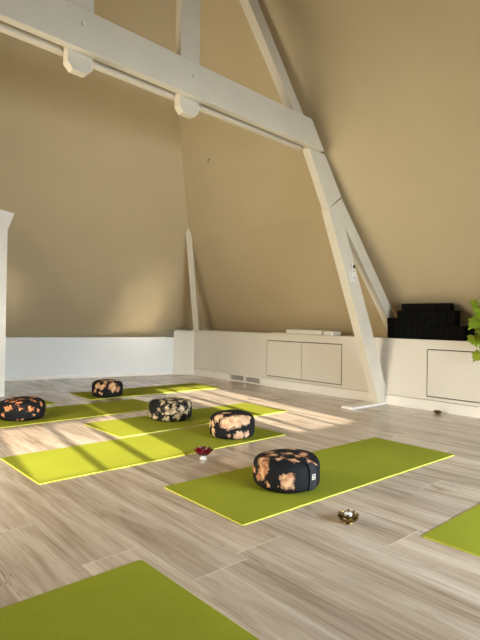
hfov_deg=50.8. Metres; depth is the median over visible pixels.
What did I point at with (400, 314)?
block
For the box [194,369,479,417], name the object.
baseboard
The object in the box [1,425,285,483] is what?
yoga mat
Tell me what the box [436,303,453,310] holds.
block
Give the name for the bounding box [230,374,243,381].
air vent
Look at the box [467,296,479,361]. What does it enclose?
vine
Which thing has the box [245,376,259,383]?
air vent
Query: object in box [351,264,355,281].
remote control
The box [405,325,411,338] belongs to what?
block
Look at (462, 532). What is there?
yoga mat
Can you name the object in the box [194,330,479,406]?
wall
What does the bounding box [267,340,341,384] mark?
cabinet
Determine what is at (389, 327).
block
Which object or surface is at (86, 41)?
roof truss
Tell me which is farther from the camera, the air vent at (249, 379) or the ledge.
the air vent at (249, 379)
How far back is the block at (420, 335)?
5.12 m
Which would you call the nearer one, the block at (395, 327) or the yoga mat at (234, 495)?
the yoga mat at (234, 495)
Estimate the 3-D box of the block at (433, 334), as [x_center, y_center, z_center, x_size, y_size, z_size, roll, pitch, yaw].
[2.007,0.129,5.096,0.225,0.142,0.068,1,0,-42]
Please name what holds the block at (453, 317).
on the block at (454, 329)
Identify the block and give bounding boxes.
[387,318,398,324]
[387,325,392,337]
[393,325,398,338]
[397,311,417,317]
[399,325,404,338]
[401,303,423,310]
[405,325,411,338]
[411,325,417,338]
[417,325,428,339]
[422,303,437,310]
[424,325,430,339]
[430,326,436,339]
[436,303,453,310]
[437,326,443,339]
[444,326,450,340]
[447,310,459,325]
[451,326,457,340]
[458,326,474,340]
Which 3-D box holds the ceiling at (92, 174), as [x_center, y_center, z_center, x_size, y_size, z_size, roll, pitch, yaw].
[-2.667,-1.589,4.936,8.302,3.825,4.336,1,0,-35]
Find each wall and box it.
[5,336,173,377]
[170,330,193,374]
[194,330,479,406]
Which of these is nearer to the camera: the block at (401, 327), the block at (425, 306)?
the block at (425, 306)
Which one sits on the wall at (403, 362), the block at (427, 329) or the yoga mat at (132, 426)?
the block at (427, 329)
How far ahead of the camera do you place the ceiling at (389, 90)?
4.51 m
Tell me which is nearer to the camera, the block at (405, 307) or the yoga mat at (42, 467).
the yoga mat at (42, 467)
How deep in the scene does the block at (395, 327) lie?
5.33 m
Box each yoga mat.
[0,399,149,427]
[0,560,259,639]
[1,399,55,404]
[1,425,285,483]
[70,383,218,399]
[84,403,286,437]
[164,437,453,525]
[422,504,479,556]
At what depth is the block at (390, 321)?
5.36 m
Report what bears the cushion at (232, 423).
on the yoga mat at (42, 467)
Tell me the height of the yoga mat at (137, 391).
0.005 m
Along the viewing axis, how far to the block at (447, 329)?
4.91 m
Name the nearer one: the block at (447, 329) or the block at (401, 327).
the block at (447, 329)
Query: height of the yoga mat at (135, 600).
0.005 m
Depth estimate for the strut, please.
7.26 m
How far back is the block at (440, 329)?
4.96 m
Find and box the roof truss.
[0,0,395,409]
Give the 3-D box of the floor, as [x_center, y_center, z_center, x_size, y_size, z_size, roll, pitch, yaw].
[-0.958,0.899,3.379,7.900,0.100,10.100,1,0,-42]
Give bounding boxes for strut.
[186,229,198,329]
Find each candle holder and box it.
[193,445,212,459]
[337,508,358,524]
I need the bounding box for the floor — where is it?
[0,368,479,639]
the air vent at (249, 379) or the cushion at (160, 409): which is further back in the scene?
the air vent at (249, 379)
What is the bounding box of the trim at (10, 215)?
[8,212,13,227]
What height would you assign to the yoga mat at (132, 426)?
0.005 m
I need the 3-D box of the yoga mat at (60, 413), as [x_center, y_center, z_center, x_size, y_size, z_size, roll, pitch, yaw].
[-1.585,0.839,4.586,1.800,0.005,0.660,1,0,-42]
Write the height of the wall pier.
2.120 m
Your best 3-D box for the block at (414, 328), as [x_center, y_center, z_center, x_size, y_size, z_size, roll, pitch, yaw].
[1.869,0.127,5.251,0.225,0.142,0.068,1,0,-42]
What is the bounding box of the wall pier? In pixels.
[0,209,7,394]
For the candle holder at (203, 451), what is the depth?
3.10 m
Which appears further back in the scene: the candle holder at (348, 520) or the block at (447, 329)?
the block at (447, 329)
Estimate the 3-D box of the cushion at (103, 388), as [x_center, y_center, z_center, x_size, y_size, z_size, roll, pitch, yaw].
[-1.468,0.750,5.584,0.336,0.183,0.336,1,0,-42]
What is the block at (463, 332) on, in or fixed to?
on the wall at (403, 362)
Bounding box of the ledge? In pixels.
[286,329,340,335]
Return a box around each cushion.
[0,396,45,420]
[92,379,122,397]
[149,398,191,420]
[210,409,254,438]
[253,449,319,492]
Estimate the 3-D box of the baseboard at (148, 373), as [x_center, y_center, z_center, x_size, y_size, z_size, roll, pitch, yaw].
[-3.975,0.783,6.342,6.702,0.045,0.012,1,0,-29]
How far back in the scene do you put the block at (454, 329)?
4.86 m
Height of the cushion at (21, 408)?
0.170 m
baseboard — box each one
[5,372,172,380]
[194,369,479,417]
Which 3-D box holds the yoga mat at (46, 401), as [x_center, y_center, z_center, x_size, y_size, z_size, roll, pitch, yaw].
[-2.685,0.820,4.617,1.830,0.005,0.500,1,0,-42]
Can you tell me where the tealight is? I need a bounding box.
[344,512,352,515]
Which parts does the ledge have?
casing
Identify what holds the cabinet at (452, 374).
attached to the wall at (403, 362)
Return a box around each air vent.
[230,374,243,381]
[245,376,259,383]
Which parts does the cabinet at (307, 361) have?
door, door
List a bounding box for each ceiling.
[0,0,204,336]
[169,0,479,337]
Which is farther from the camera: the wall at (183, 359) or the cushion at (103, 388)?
the wall at (183, 359)
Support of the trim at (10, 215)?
attached to the wall pier
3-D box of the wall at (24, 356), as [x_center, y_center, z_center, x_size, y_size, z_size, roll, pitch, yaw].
[-4.124,0.511,6.616,6.702,0.587,0.626,1,0,-29]
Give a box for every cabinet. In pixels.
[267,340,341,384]
[427,349,479,402]
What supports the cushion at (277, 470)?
on the yoga mat at (234, 495)
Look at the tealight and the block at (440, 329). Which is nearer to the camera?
the tealight

